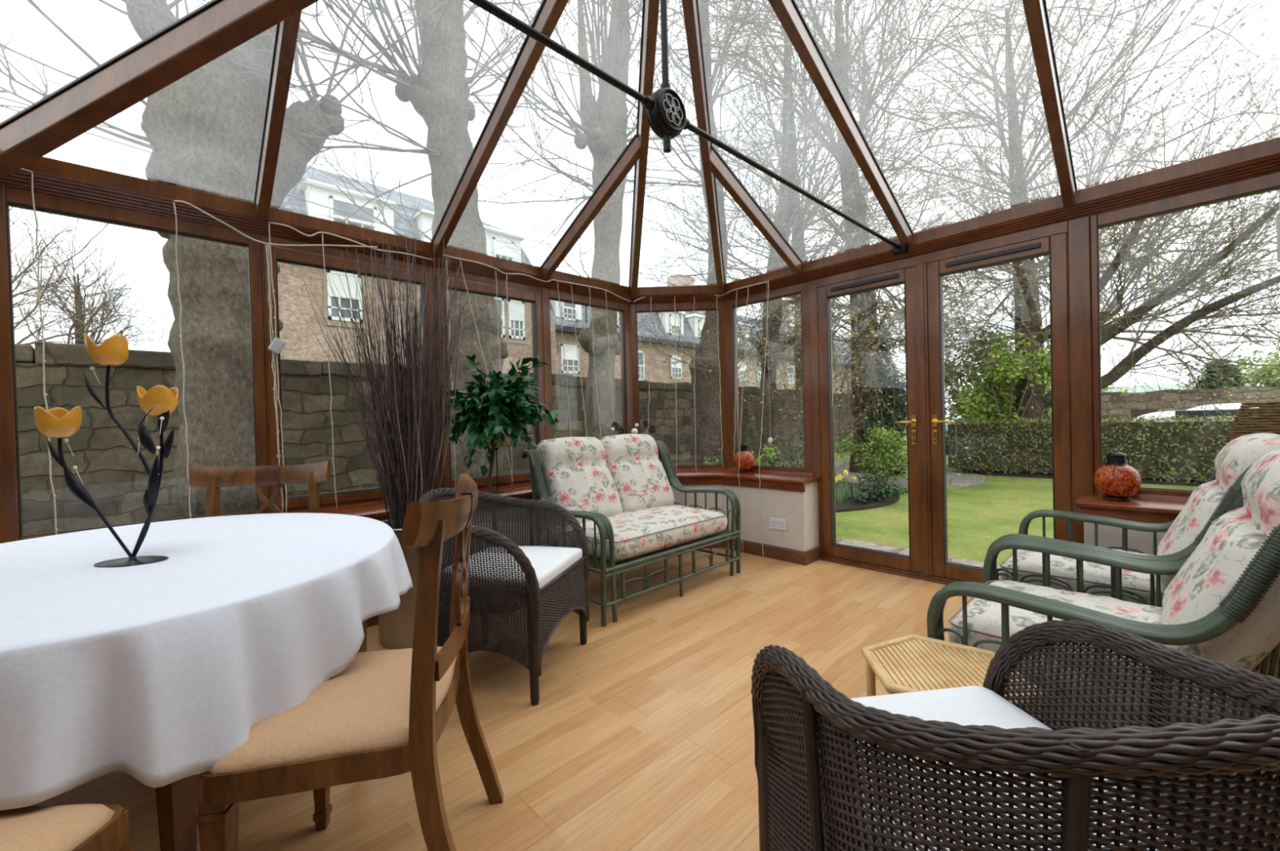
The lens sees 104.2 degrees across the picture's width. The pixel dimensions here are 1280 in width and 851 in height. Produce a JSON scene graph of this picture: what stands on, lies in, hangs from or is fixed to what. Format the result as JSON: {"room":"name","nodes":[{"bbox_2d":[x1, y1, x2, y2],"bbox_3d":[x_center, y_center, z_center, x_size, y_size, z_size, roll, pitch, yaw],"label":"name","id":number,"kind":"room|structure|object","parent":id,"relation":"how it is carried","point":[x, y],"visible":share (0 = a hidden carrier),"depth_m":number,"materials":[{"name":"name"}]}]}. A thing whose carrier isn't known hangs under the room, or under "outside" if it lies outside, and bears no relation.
{"room":"sunroom","nodes":[
{"label":"sunroom","id":0,"kind":"room"},
{"bbox_2d":[0,0,1077,298],"bbox_3d":[0.203,-1.689,1.592,4.745,1.200,4.637,-2,1,-44],"label":"rafters","id":1,"kind":"structure","parent":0,"point":[215,28],"depth_m":2.31,"materials":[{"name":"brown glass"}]},
{"bbox_2d":[467,0,909,255],"bbox_3d":[0.070,-1.569,1.751,4.634,1.190,0.110,-2,1,-44],"label":"bar","id":2,"kind":"object","parent":1,"relation":"attached to","point":[665,112],"visible":1,"depth_m":1.74,"materials":[{"name":"black metal"}]},
{"bbox_2d":[0,136,1279,304],"bbox_3d":[0.180,-1.145,1.638,4.936,0.150,4.705,-2,1,-44],"label":"beam","id":3,"kind":"object","parent":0,"point":[51,176],"visible":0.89,"depth_m":2.75,"materials":[{"name":"wood"}]},
{"bbox_2d":[20,168,48,410],"label":"string lights","id":4,"kind":"object","parent":3,"relation":"hanging from","point":[45,394],"depth_m":2.10,"materials":[{"name":"grey plastic"}]},
{"bbox_2d":[173,200,432,519],"label":"string lights","id":5,"kind":"object","parent":3,"relation":"hanging from","point":[277,346],"depth_m":2.64,"materials":[{"name":"grey plastic"}]},
{"bbox_2d":[442,254,644,393],"label":"string lights","id":6,"kind":"object","parent":3,"relation":"hanging from","point":[571,283],"depth_m":3.63,"materials":[{"name":"grey plastic"}]},
{"bbox_2d":[766,283,773,443],"bbox_3d":[1.057,-0.515,4.095,0.022,1.324,0.048,-2,1,-44],"label":"hanging ornament","id":7,"kind":"object","parent":3,"relation":"hanging from","point":[770,439],"visible":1,"depth_m":4.09,"materials":[{"name":"white fabric"}]},
{"bbox_2d":[472,481,818,555],"bbox_3d":[0.238,0.792,1.654,4.896,0.605,4.685,-2,1,-44],"label":"wall","id":8,"kind":"structure","parent":0,"point":[799,510],"depth_m":3.90,"materials":[{"name":"beige paint"}]},
{"bbox_2d":[0,429,4,543],"bbox_3d":[-2.700,-0.232,1.640,0.070,1.525,0.870,-1,1,1],"label":"window","id":9,"kind":"structure","parent":8,"relation":"in","point":[2,508],"depth_m":2.06,"materials":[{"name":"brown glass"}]},
{"bbox_2d":[0,185,270,542],"bbox_3d":[-2.361,-0.249,2.388,0.906,1.525,0.070,-2,1,-44],"label":"window","id":10,"kind":"structure","parent":8,"relation":"in","point":[11,197],"depth_m":2.20,"materials":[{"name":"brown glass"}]},
{"bbox_2d":[260,234,439,513],"bbox_3d":[-1.696,-0.275,3.010,0.914,1.525,0.086,-2,1,-44],"label":"window","id":11,"kind":"structure","parent":8,"relation":"in","point":[308,256],"depth_m":2.80,"materials":[{"name":"brown wood"}]},
{"bbox_2d":[433,266,545,488],"bbox_3d":[-1.064,-0.298,3.611,0.829,1.525,0.086,-2,1,-44],"label":"window","id":12,"kind":"structure","parent":8,"relation":"in","point":[483,286],"depth_m":3.62,"materials":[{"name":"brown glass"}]},
{"bbox_2d":[283,467,820,521],"bbox_3d":[0.247,0.487,1.632,4.796,0.117,4.635,-2,1,-44],"label":"windowsill","id":13,"kind":"object","parent":8,"relation":"attached to","point":[769,479],"visible":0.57,"depth_m":3.85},
{"bbox_2d":[482,433,511,493],"bbox_3d":[-0.995,0.260,3.466,0.206,0.409,0.206,-2,1,-44],"label":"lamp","id":14,"kind":"object","parent":13,"relation":"on","point":[506,439],"visible":0.37,"depth_m":3.44,"materials":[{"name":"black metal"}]},
{"bbox_2d":[607,420,657,435],"bbox_3d":[-0.070,0.191,4.356,0.610,0.477,0.137,-2,1,-41],"label":"flower vase","id":15,"kind":"object","parent":13,"relation":"on","point":[634,431],"visible":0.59,"depth_m":4.33,"materials":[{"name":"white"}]},
{"bbox_2d":[733,442,755,473],"bbox_3d":[0.888,0.275,4.298,0.195,0.261,0.191,-2,1,-16],"label":"glass lantern","id":16,"kind":"object","parent":13,"relation":"on","point":[747,460],"visible":0.98,"depth_m":4.24,"materials":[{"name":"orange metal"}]},
{"bbox_2d":[541,288,633,439],"bbox_3d":[-0.424,-0.323,4.230,0.950,1.525,0.070,-2,1,-44],"label":"window","id":17,"kind":"structure","parent":8,"relation":"in","point":[624,309],"depth_m":4.29,"materials":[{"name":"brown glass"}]},
{"bbox_2d":[366,537,819,627],"bbox_3d":[0.418,1.040,1.616,4.501,0.106,4.387,-2,1,-44],"label":"baseboard","id":18,"kind":"structure","parent":8,"relation":"attached to","point":[801,557],"depth_m":3.86,"materials":[{"name":"brown wood"}]},
{"bbox_2d":[630,301,728,469],"bbox_3d":[0.356,-0.347,4.547,0.870,1.525,0.070,-1,1,1],"label":"window","id":19,"kind":"structure","parent":8,"relation":"in","point":[699,306],"depth_m":4.51,"materials":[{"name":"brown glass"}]},
{"bbox_2d":[724,281,813,472],"bbox_3d":[1.079,-0.362,4.234,0.070,1.525,0.833,-2,1,-44],"label":"window","id":20,"kind":"structure","parent":8,"relation":"in","point":[802,289],"depth_m":4.23,"materials":[{"name":"brown wood"}]},
{"bbox_2d":[769,517,786,531],"bbox_3d":[1.073,0.768,3.883,0.013,0.086,0.146,-2,1,-44],"label":"wall socket","id":21,"kind":"object","parent":8,"relation":"attached to","point":[775,523],"visible":1,"depth_m":3.88,"materials":[{"name":"white plastic"}]},
{"bbox_2d":[1075,492,1189,524],"bbox_3d":[2.916,0.412,2.089,0.296,0.117,1.618,-2,1,-44],"label":"windowsill","id":22,"kind":"object","parent":8,"relation":"attached to","point":[1143,508],"visible":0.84,"depth_m":2.47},
{"bbox_2d":[1093,450,1141,501],"bbox_3d":[2.460,0.257,2.579,0.191,0.255,0.187,-2,1,-16],"label":"glass lantern","id":23,"kind":"object","parent":22,"relation":"on","point":[1118,481],"visible":1,"depth_m":2.54,"materials":[{"name":"orange glass"}]},
{"bbox_2d":[1224,401,1279,439],"bbox_3d":[2.809,0.137,2.205,0.288,0.486,0.288,-2,1,-44],"label":"lamp","id":24,"kind":"object","parent":22,"relation":"on","point":[1248,420],"visible":0.86,"depth_m":2.19,"materials":[{"name":"brown wicker"}]},
{"bbox_2d":[29,548,1278,850],"bbox_3d":[0.195,1.157,1.481,5.260,0.120,4.900,-2,1,-44],"label":"floor","id":25,"kind":"structure","parent":0,"point":[639,736],"depth_m":1.84,"materials":[{"name":"brown wood"}]},
{"bbox_2d":[0,804,133,850],"bbox_3d":[-1.121,0.657,0.616,0.550,0.970,0.530,-2,1,-4],"label":"dining chair","id":26,"kind":"object","parent":25,"relation":"on","point":[81,827],"visible":0.99,"depth_m":0.82,"materials":[{"name":"fabric"}]},
{"bbox_2d":[189,460,329,517],"bbox_3d":[-1.655,0.654,2.077,0.550,0.970,0.530,-2,1,-10],"label":"dining chair","id":27,"kind":"object","parent":25,"relation":"on","point":[213,478],"visible":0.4,"depth_m":2.27,"materials":[{"name":"brown wood"}]},
{"bbox_2d":[155,619,366,850],"bbox_3d":[-1.474,0.767,1.476,1.287,0.748,1.444,-2,1,-44],"label":"dining table","id":28,"kind":"object","parent":25,"relation":"on","point":[176,802],"visible":0.02,"depth_m":1.16,"materials":[{"name":"brown wood"}]},
{"bbox_2d":[0,513,413,810],"bbox_3d":[-1.467,0.558,1.467,1.439,0.350,1.620,-2,1,-44],"label":"tablecloth","id":29,"kind":"object","parent":28,"relation":"on","point":[154,673],"visible":0.96,"depth_m":1.06,"materials":[{"name":"white fabric"}]},
{"bbox_2d":[33,333,177,567],"bbox_3d":[-1.486,0.064,1.398,0.312,0.639,0.118,-2,1,-10],"label":"candle holder","id":30,"kind":"object","parent":29,"relation":"on","point":[160,401],"visible":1,"depth_m":1.39,"materials":[{"name":"black metal"}]},
{"bbox_2d":[33,406,81,438],"bbox_3d":[-1.598,-0.009,1.372,0.086,0.086,0.085,-2,1,-44],"label":"cup","id":31,"kind":"object","parent":30,"relation":"on","point":[55,422],"depth_m":1.35,"materials":[{"name":"orange glass"}]},
{"bbox_2d":[84,333,128,366],"bbox_3d":[-1.504,-0.212,1.407,0.085,0.086,0.086,-2,1,-44],"label":"cup","id":32,"kind":"object","parent":30,"relation":"on","point":[113,352],"depth_m":1.39,"materials":[{"name":"orange glass"}]},
{"bbox_2d":[136,385,177,416],"bbox_3d":[-1.381,-0.071,1.429,0.086,0.086,0.085,-2,1,-44],"label":"cup","id":33,"kind":"object","parent":30,"relation":"on","point":[160,400],"depth_m":1.41,"materials":[{"name":"orange glass"}]},
{"bbox_2d":[194,473,503,850],"bbox_3d":[-0.643,0.637,1.224,0.530,0.970,0.550,-2,1,-10],"label":"dining chair","id":34,"kind":"object","parent":25,"relation":"on","point":[386,714],"visible":0.94,"depth_m":1.04,"materials":[{"name":"brown wood"}]},
{"bbox_2d":[377,518,452,649],"bbox_3d":[-1.199,0.816,2.665,0.386,0.608,0.386,-2,1,-44],"label":"planter","id":35,"kind":"object","parent":25,"relation":"on","point":[396,627],"visible":0.23,"depth_m":2.49,"materials":[{"name":"ceramic"}]},
{"bbox_2d":[298,233,472,529],"bbox_3d":[-1.298,-0.138,2.628,0.839,1.719,0.344,-2,1,-4],"label":"bundle","id":36,"kind":"object","parent":35,"relation":"in","point":[408,481],"visible":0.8,"depth_m":2.61,"materials":[{"name":"plant"}]},
{"bbox_2d":[436,348,562,614],"bbox_3d":[-0.847,0.322,3.014,0.694,1.567,0.557,-2,1,-33],"label":"ficus tree","id":37,"kind":"object","parent":25,"relation":"on","point":[494,407],"visible":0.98,"depth_m":2.97,"materials":[{"name":"green plant"}]},
{"bbox_2d":[417,487,589,706],"bbox_3d":[-0.654,0.702,2.317,0.686,0.815,0.661,-1,1,14],"label":"wicker armchair","id":38,"kind":"object","parent":25,"relation":"on","point":[551,583],"visible":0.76,"depth_m":2.05,"materials":[{"name":"brown wicker"}]},
{"bbox_2d":[443,546,582,591],"bbox_3d":[-0.586,0.641,2.298,0.500,0.070,0.515,-1,1,14],"label":"seat cushion","id":39,"kind":"object","parent":38,"relation":"on","point":[551,565],"depth_m":2.24,"materials":[{"name":"white fabric"}]},
{"bbox_2d":[520,434,740,626],"bbox_3d":[-0.039,0.575,3.439,1.285,1.010,0.870,-2,1,-44],"label":"loveseat","id":40,"kind":"object","parent":25,"relation":"on","point":[618,489],"visible":0.94,"depth_m":3.32,"materials":[{"name":"fabric"}]},
{"bbox_2d":[536,436,622,528],"bbox_3d":[-0.413,0.370,3.432,0.534,0.630,0.194,-2,-25,-44],"label":"cushion","id":41,"kind":"object","parent":40,"relation":"on","point":[581,476],"depth_m":3.36,"materials":[{"name":"fabric"}]},
{"bbox_2d":[600,434,675,512],"bbox_3d":[-0.021,0.355,3.804,0.534,0.630,0.194,-2,-25,-44],"label":"cushion","id":42,"kind":"object","parent":40,"relation":"on","point":[641,481],"depth_m":3.71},
{"bbox_2d":[551,505,727,561],"bbox_3d":[0.023,0.695,3.379,1.090,0.183,0.660,-2,1,-44],"label":"seat cushion","id":43,"kind":"object","parent":40,"relation":"on","point":[644,533],"depth_m":3.16,"materials":[{"name":"fabric"}]},
{"bbox_2d":[808,215,1093,585],"bbox_3d":[1.925,-0.053,3.331,0.135,2.165,1.634,-2,1,-44],"label":"door frame","id":44,"kind":"object","parent":25,"relation":"on","point":[1077,230],"visible":0.61,"depth_m":2.78,"materials":[{"name":"wood"}]},
{"bbox_2d":[817,266,921,573],"bbox_3d":[1.641,-0.032,3.603,0.132,2.066,0.702,-2,1,-44],"label":"door","id":45,"kind":"structure","parent":44,"relation":"attached to","point":[911,562],"depth_m":3.58,"materials":[{"name":"brown wood"}]},
{"bbox_2d":[830,273,898,291],"bbox_3d":[1.600,-1.024,3.577,0.014,0.027,0.480,-2,1,-44],"label":"vent","id":46,"kind":"object","parent":45,"relation":"attached to","point":[883,278],"depth_m":3.57,"materials":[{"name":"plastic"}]},
{"bbox_2d":[915,263,933,576],"bbox_3d":[1.897,-0.034,3.323,0.048,2.068,0.066,-2,1,-44],"label":"post","id":47,"kind":"object","parent":44,"relation":"attached to","point":[921,270],"visible":1,"depth_m":3.30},
{"bbox_2d":[926,233,1072,583],"bbox_3d":[2.167,-0.039,3.050,0.132,2.066,0.709,-2,1,-44],"label":"door","id":48,"kind":"structure","parent":44,"relation":"attached to","point":[1056,247],"depth_m":2.99,"materials":[{"name":"brown wood"}]},
{"bbox_2d":[945,242,1040,267],"bbox_3d":[2.126,-1.031,3.024,0.014,0.027,0.480,-2,1,-44],"label":"vent","id":49,"kind":"object","parent":48,"relation":"attached to","point":[1024,248],"depth_m":3.01,"materials":[{"name":"plastic"}]},
{"bbox_2d":[861,634,1042,716],"bbox_3d":[0.832,0.868,1.359,0.371,0.428,0.423,-1,1,7],"label":"side table","id":50,"kind":"object","parent":25,"relation":"on","point":[913,663],"visible":0.41,"depth_m":1.39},
{"bbox_2d":[751,620,1279,850],"bbox_3d":[0.584,0.688,0.805,0.661,0.815,0.686,-2,1,-7],"label":"wicker armchair","id":51,"kind":"object","parent":25,"relation":"on","point":[966,768],"visible":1,"depth_m":0.64,"materials":[{"name":"black wicker"}]},
{"bbox_2d":[848,685,1199,850],"bbox_3d":[0.573,0.628,0.877,0.515,0.070,0.500,-2,1,-7],"label":"seat cushion","id":52,"kind":"object","parent":51,"relation":"on","point":[966,705],"depth_m":1.04,"materials":[{"name":"white fabric"}]},
{"bbox_2d":[926,448,1279,729],"bbox_3d":[1.479,0.559,1.516,0.805,1.010,0.870,-2,1,-44],"label":"rattan armchair","id":53,"kind":"object","parent":25,"relation":"on","point":[1221,603],"visible":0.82,"depth_m":1.31,"materials":[{"name":"wicker"}]},
{"bbox_2d":[947,580,1252,724],"bbox_3d":[1.423,0.680,1.579,0.610,0.183,0.660,-2,1,-44],"label":"seat cushion","id":54,"kind":"object","parent":53,"relation":"on","point":[984,616],"depth_m":1.59,"materials":[{"name":"fabric"}]},
{"bbox_2d":[1160,448,1279,671],"bbox_3d":[1.645,0.341,1.332,0.594,0.630,0.194,-2,27,-44],"label":"cushion","id":55,"kind":"object","parent":53,"relation":"on","point":[1197,588],"depth_m":1.21,"materials":[{"name":"fabric"}]},
{"bbox_2d":[985,433,1279,607],"bbox_3d":[2.056,0.537,2.086,0.805,1.010,0.870,-2,1,-44],"label":"rattan armchair","id":56,"kind":"object","parent":25,"relation":"on","point":[1211,500],"visible":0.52,"depth_m":1.91,"materials":[{"name":"wicker"}]},
{"bbox_2d":[998,549,1166,606],"bbox_3d":[2.001,0.658,2.149,0.610,0.183,0.660,-2,1,-44],"label":"seat cushion","id":57,"kind":"object","parent":56,"relation":"on","point":[1028,562],"depth_m":2.02,"materials":[{"name":"fabric"}]},
{"bbox_2d":[1156,433,1279,587],"bbox_3d":[2.223,0.319,1.902,0.594,0.630,0.194,-2,27,-44],"label":"cushion","id":58,"kind":"object","parent":56,"relation":"on","point":[1242,452],"depth_m":1.79,"materials":[{"name":"fabric"}]},
{"bbox_2d":[1084,522,1166,555],"bbox_3d":[2.967,0.714,2.117,0.300,0.605,1.593,-2,1,-44],"label":"wall","id":59,"kind":"structure","parent":0,"point":[1108,535],"depth_m":2.49,"materials":[{"name":"beige paint"}]},
{"bbox_2d":[1089,171,1279,497],"bbox_3d":[2.792,-0.385,2.431,0.070,1.525,0.869,-2,1,-44],"label":"window","id":60,"kind":"structure","parent":59,"relation":"in","point":[1268,183],"depth_m":2.59,"materials":[{"name":"brown wood"}]},
{"label":"outside","id":61,"kind":"structure","parent":0,"visible":0},
{"bbox_2d":[774,416,1198,565],"bbox_3d":[1.459,0.774,56.564,200.000,0.450,200.000,-2,1,-44],"label":"lawn","id":62,"kind":"structure","parent":61,"point":[977,516],"depth_m":6.05,"materials":[{"name":"plant"}]},
{"bbox_2d":[8,206,174,348],"bbox_3d":[-15.937,-2.880,12.407,5.881,8.845,7.445,-1,1,39],"label":"bare tree","id":63,"kind":"object","parent":62,"relation":"on","point":[16,277],"visible":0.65,"depth_m":12.95,"materials":[{"name":"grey plant"}]},
{"bbox_2d":[11,218,173,351],"bbox_3d":[-14.652,-2.140,12.875,3.981,7.276,4.918,-2,1,-25],"label":"bare tree","id":64,"kind":"object","parent":62,"relation":"on","point":[80,336],"visible":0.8,"depth_m":13.28,"materials":[{"name":"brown plant"}]},
{"bbox_2d":[14,342,853,535],"bbox_3d":[-1.824,0.258,7.713,0.480,2.135,28.086,-1,1,42],"label":"wall","id":65,"kind":"structure","parent":62,"relation":"on","point":[109,468],"depth_m":4.59,"materials":[{"name":"stone"}]},
{"bbox_2d":[276,166,898,422],"bbox_3d":[3.925,-4.070,29.790,45.050,9.750,10.300,-2,1,-44],"label":"stone house","id":66,"kind":"structure","parent":62,"relation":"on","point":[302,344],"depth_m":13.73,"materials":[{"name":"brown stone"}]},
{"bbox_2d":[330,273,358,297],"bbox_3d":[-7.317,-3.479,12.347,0.650,0.520,0.003,-2,1,-44],"label":"blind","id":67,"kind":"object","parent":66,"relation":"hanging from","point":[335,277],"depth_m":12.34,"materials":[{"name":"fabric"}]},
{"bbox_2d":[495,240,511,255],"bbox_3d":[-4.181,-5.460,15.285,0.588,0.395,0.003,-2,1,-44],"label":"blind","id":68,"kind":"object","parent":66,"relation":"hanging from","point":[505,251],"depth_m":15.28,"materials":[{"name":"white paint"}]},
{"bbox_2d":[510,302,522,319],"bbox_3d":[-3.876,-3.608,15.619,0.450,0.520,0.003,-2,1,-44],"label":"blind","id":69,"kind":"object","parent":66,"relation":"hanging from","point":[516,308],"depth_m":15.62,"materials":[{"name":"fabric"}]},
{"bbox_2d":[562,346,577,358],"bbox_3d":[-2.733,-2.860,19.455,0.750,0.470,0.003,-2,1,-44],"label":"blind","id":70,"kind":"object","parent":66,"relation":"hanging from","point":[570,352],"depth_m":19.46,"materials":[{"name":"fabric"}]},
{"bbox_2d":[671,316,679,324],"bbox_3d":[1.669,-4.963,23.598,0.588,0.395,0.003,-2,1,-44],"label":"blind","id":71,"kind":"object","parent":66,"relation":"hanging from","point":[673,322],"depth_m":23.61,"materials":[{"name":"fabric"}]},
{"bbox_2d":[671,356,680,367],"bbox_3d":[1.722,-3.028,23.692,0.650,0.470,0.003,-2,1,-44],"label":"blind","id":72,"kind":"object","parent":66,"relation":"hanging from","point":[677,365],"depth_m":23.70,"materials":[{"name":"fabric"}]},
{"bbox_2d":[738,362,745,370],"bbox_3d":[5.594,-3.274,27.376,0.700,0.470,0.003,-2,1,-44],"label":"blind","id":73,"kind":"object","parent":66,"relation":"hanging from","point":[741,369],"depth_m":27.38,"materials":[{"name":"white paint"}]},
{"bbox_2d":[619,0,1072,418],"bbox_3d":[5.695,-7.737,18.002,17.389,18.790,15.371,-2,1,-29],"label":"bare tree","id":74,"kind":"object","parent":62,"relation":"on","point":[794,233],"visible":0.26,"depth_m":16.19,"materials":[{"name":"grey plant"}]},
{"bbox_2d":[859,314,907,477],"bbox_3d":[4.992,-0.578,10.051,1.305,3.318,0.991,-2,1,-44],"label":"tree","id":75,"kind":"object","parent":62,"relation":"on","point":[886,417],"depth_m":9.93,"materials":[{"name":"green plant"}]},
{"bbox_2d":[521,0,1261,487],"bbox_3d":[4.032,-6.247,10.814,12.890,16.970,9.947,-2,1,-11],"label":"bare tree","id":76,"kind":"object","parent":62,"relation":"on","point":[863,307],"visible":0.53,"depth_m":9.53,"materials":[{"name":"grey plant"}]},
{"bbox_2d":[944,327,1051,435],"bbox_3d":[7.665,-0.607,10.816,2.096,3.103,2.826,-2,1,-6],"label":"shrub","id":77,"kind":"object","parent":62,"relation":"on","point":[993,408],"visible":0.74,"depth_m":10.46,"materials":[{"name":"green plant"}]},
{"bbox_2d":[835,468,1206,512],"bbox_3d":[2.533,1.130,5.260,23.070,0.060,10.035,-2,1,-10],"label":"flower bed","id":78,"kind":"object","parent":62,"relation":"on","point":[846,506],"visible":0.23,"depth_m":8.05,"materials":[{"name":"soil"}]},
{"bbox_2d":[0,0,492,517],"bbox_3d":[-3.507,-2.496,3.985,5.425,7.817,3.452,-2,1,-28],"label":"tree","id":79,"kind":"object","parent":78,"relation":"on","point":[224,126],"visible":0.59,"depth_m":3.74,"materials":[{"name":"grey plant"}]},
{"bbox_2d":[121,0,617,479],"bbox_3d":[-2.311,-3.289,4.858,6.163,9.319,7.180,-2,1,-15],"label":"tree","id":80,"kind":"object","parent":78,"relation":"on","point":[449,148],"visible":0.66,"depth_m":5.09,"materials":[{"name":"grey plant"}]},
{"bbox_2d":[375,0,817,440],"bbox_3d":[-0.697,-4.626,6.918,5.894,11.858,6.518,-1,1,21],"label":"tree","id":81,"kind":"object","parent":78,"relation":"on","point":[606,136],"visible":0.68,"depth_m":6.52,"materials":[{"name":"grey plant"}]},
{"bbox_2d":[465,0,898,464],"bbox_3d":[1.083,-4.230,7.431,7.932,10.959,6.420,-2,1,-13],"label":"tree","id":82,"kind":"object","parent":78,"relation":"on","point":[707,442],"visible":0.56,"depth_m":8.06,"materials":[{"name":"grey plant"}]},
{"bbox_2d":[698,441,781,466],"bbox_3d":[1.785,0.700,7.907,2.208,0.922,0.915,-2,1,-44],"label":"bush","id":83,"kind":"object","parent":78,"relation":"on","point":[769,450],"visible":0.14,"depth_m":7.64,"materials":[{"name":"green plant"}]},
{"bbox_2d":[563,0,990,466],"bbox_3d":[2.849,-4.699,10.790,7.676,11.724,6.619,-1,1,23],"label":"tree","id":84,"kind":"object","parent":78,"relation":"on","point":[768,414],"visible":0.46,"depth_m":10.18,"materials":[{"name":"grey plant"}]},
{"bbox_2d":[762,426,804,467],"bbox_3d":[2.669,0.557,8.763,1.215,1.091,1.064,-2,1,-31],"label":"shrub","id":85,"kind":"object","parent":78,"relation":"on","point":[797,465],"visible":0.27,"depth_m":8.56,"materials":[{"name":"green plant"}]},
{"bbox_2d":[835,477,839,502],"bbox_3d":[2.772,0.919,7.067,0.101,0.387,0.109,-1,1,16],"label":"daffodil","id":86,"kind":"object","parent":78,"relation":"on","point":[836,478],"visible":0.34,"depth_m":7.05,"materials":[{"name":"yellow plant"}]},
{"bbox_2d":[835,474,844,503],"bbox_3d":[2.766,0.891,6.894,0.106,0.447,0.112,-1,1,16],"label":"daffodil","id":87,"kind":"object","parent":78,"relation":"on","point":[839,496],"visible":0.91,"depth_m":6.89,"materials":[{"name":"green plant"}]},
{"bbox_2d":[840,470,848,500],"bbox_3d":[2.950,0.868,7.168,0.096,0.477,0.134,-1,1,30],"label":"daffodil","id":88,"kind":"object","parent":78,"relation":"on","point":[846,473],"visible":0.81,"depth_m":7.15,"materials":[{"name":"green plant"}]},
{"bbox_2d":[848,475,857,502],"bbox_3d":[3.001,0.903,7.011,0.112,0.407,0.111,-2,1,-2],"label":"daffodil","id":89,"kind":"object","parent":78,"relation":"on","point":[853,478],"visible":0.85,"depth_m":7.01,"materials":[{"name":"green plant"}]},
{"bbox_2d":[834,424,907,487],"bbox_3d":[4.147,0.526,8.363,1.710,1.106,1.482,-1,1,41],"label":"bush","id":90,"kind":"object","parent":78,"relation":"on","point":[882,448],"visible":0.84,"depth_m":8.24,"materials":[{"name":"green plant"}]},
{"bbox_2d":[841,475,907,505],"bbox_3d":[3.303,0.951,7.185,1.433,0.409,0.957,-2,1,-23],"label":"plants","id":91,"kind":"object","parent":78,"relation":"on","point":[874,492],"visible":0.96,"depth_m":7.03,"materials":[{"name":"green plant"}]},
{"bbox_2d":[946,413,1235,483],"bbox_3d":[10.055,0.352,6.848,0.912,1.147,10.211,-2,1,-44],"label":"hedge","id":92,"kind":"object","parent":78,"relation":"on","point":[1181,448],"visible":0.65,"depth_m":8.48,"materials":[{"name":"green plant"}]},
{"bbox_2d":[794,0,1279,423],"bbox_3d":[7.816,-5.835,10.118,10.488,13.755,10.605,-2,1,-5],"label":"bare tree","id":93,"kind":"object","parent":62,"relation":"on","point":[1013,155],"visible":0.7,"depth_m":9.11,"materials":[{"name":"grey plant"}]},
{"bbox_2d":[852,0,1279,432],"bbox_3d":[11.663,-4.200,12.005,11.955,11.552,9.773,-1,1,15],"label":"bare tree","id":94,"kind":"object","parent":62,"relation":"on","point":[1155,280],"visible":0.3,"depth_m":11.38,"materials":[{"name":"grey plant"}]},
{"bbox_2d":[1015,355,1128,392],"bbox_3d":[18.836,-1.369,22.522,2.768,3.768,4.603,-2,1,-44],"label":"tree","id":95,"kind":"object","parent":62,"relation":"on","point":[1107,388],"visible":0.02,"depth_m":21.37,"materials":[{"name":"green plant"}]},
{"bbox_2d":[955,386,1279,422],"bbox_3d":[18.943,-0.311,15.249,0.530,1.800,16.000,-2,1,-44],"label":"wall","id":96,"kind":"structure","parent":62,"relation":"on","point":[1128,407],"depth_m":16.50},
{"bbox_2d":[1101,382,1195,392],"bbox_3d":[23.047,-0.746,23.640,3.600,2.250,5.100,-2,1,-44],"label":"shed","id":97,"kind":"object","parent":62,"relation":"on","point":[1138,388],"visible":0.04,"depth_m":22.60,"materials":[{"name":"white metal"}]},
{"bbox_2d":[1132,403,1266,422],"bbox_3d":[15.660,0.113,13.296,1.720,1.410,4.200,-2,1,-44],"label":"parked car","id":98,"kind":"object","parent":62,"relation":"on","point":[1197,412],"visible":0.25,"depth_m":13.19,"materials":[{"name":"silver metal"}]},
{"bbox_2d":[1191,358,1244,390],"bbox_3d":[20.557,-0.928,17.587,1.193,2.896,1.450,-1,1,5],"label":"conifer","id":99,"kind":"object","parent":62,"relation":"on","point":[1237,377],"visible":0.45,"depth_m":17.57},
{"bbox_2d":[1186,347,1279,390],"bbox_3d":[22.721,-1.245,17.727,3.352,3.475,4.528,-2,1,-44],"label":"tree","id":100,"kind":"object","parent":62,"relation":"on","point":[1277,371],"visible":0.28,"depth_m":17.91,"materials":[{"name":"green plant"}]},
{"bbox_2d":[1258,371,1279,387],"bbox_3d":[24.342,-1.455,16.778,2.618,3.837,4.711,-2,1,-44],"label":"tree","id":101,"kind":"object","parent":62,"relation":"on","point":[1267,384],"visible":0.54,"depth_m":17.74,"materials":[{"name":"green plant"}]},
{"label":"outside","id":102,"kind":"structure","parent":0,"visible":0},
{"bbox_2d":[834,460,986,490],"bbox_3d":[5.542,0.993,11.009,2.629,0.038,6.421,-1,1,11],"label":"garden path","id":103,"kind":"structure","parent":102,"point":[964,480],"depth_m":9.38,"materials":[{"name":"stone"}]},
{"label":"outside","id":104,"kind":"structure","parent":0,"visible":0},
{"bbox_2d":[0,97,849,348],"bbox_3d":[-0.757,-4.427,13.686,34.006,2.011,0.511,-2,1,-44],"label":"overhead wires","id":105,"kind":"object","parent":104,"point":[0,97],"visible":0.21,"depth_m":9.23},
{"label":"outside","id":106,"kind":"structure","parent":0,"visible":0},
{"bbox_2d":[835,538,1000,568],"bbox_3d":[2.435,1.161,3.756,1.194,0.040,5.378,-2,1,-44],"label":"patio","id":107,"kind":"structure","parent":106,"point":[847,542],"depth_m":4.58,"materials":[{"name":"stone"}]},
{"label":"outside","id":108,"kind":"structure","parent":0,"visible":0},
{"bbox_2d":[1276,190,1279,261],"bbox_3d":[3.206,-1.029,2.467,0.068,0.410,0.068,-2,1,-44],"label":"downpipe","id":109,"kind":"object","parent":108,"point":[1277,215],"visible":0.84,"depth_m":2.48,"materials":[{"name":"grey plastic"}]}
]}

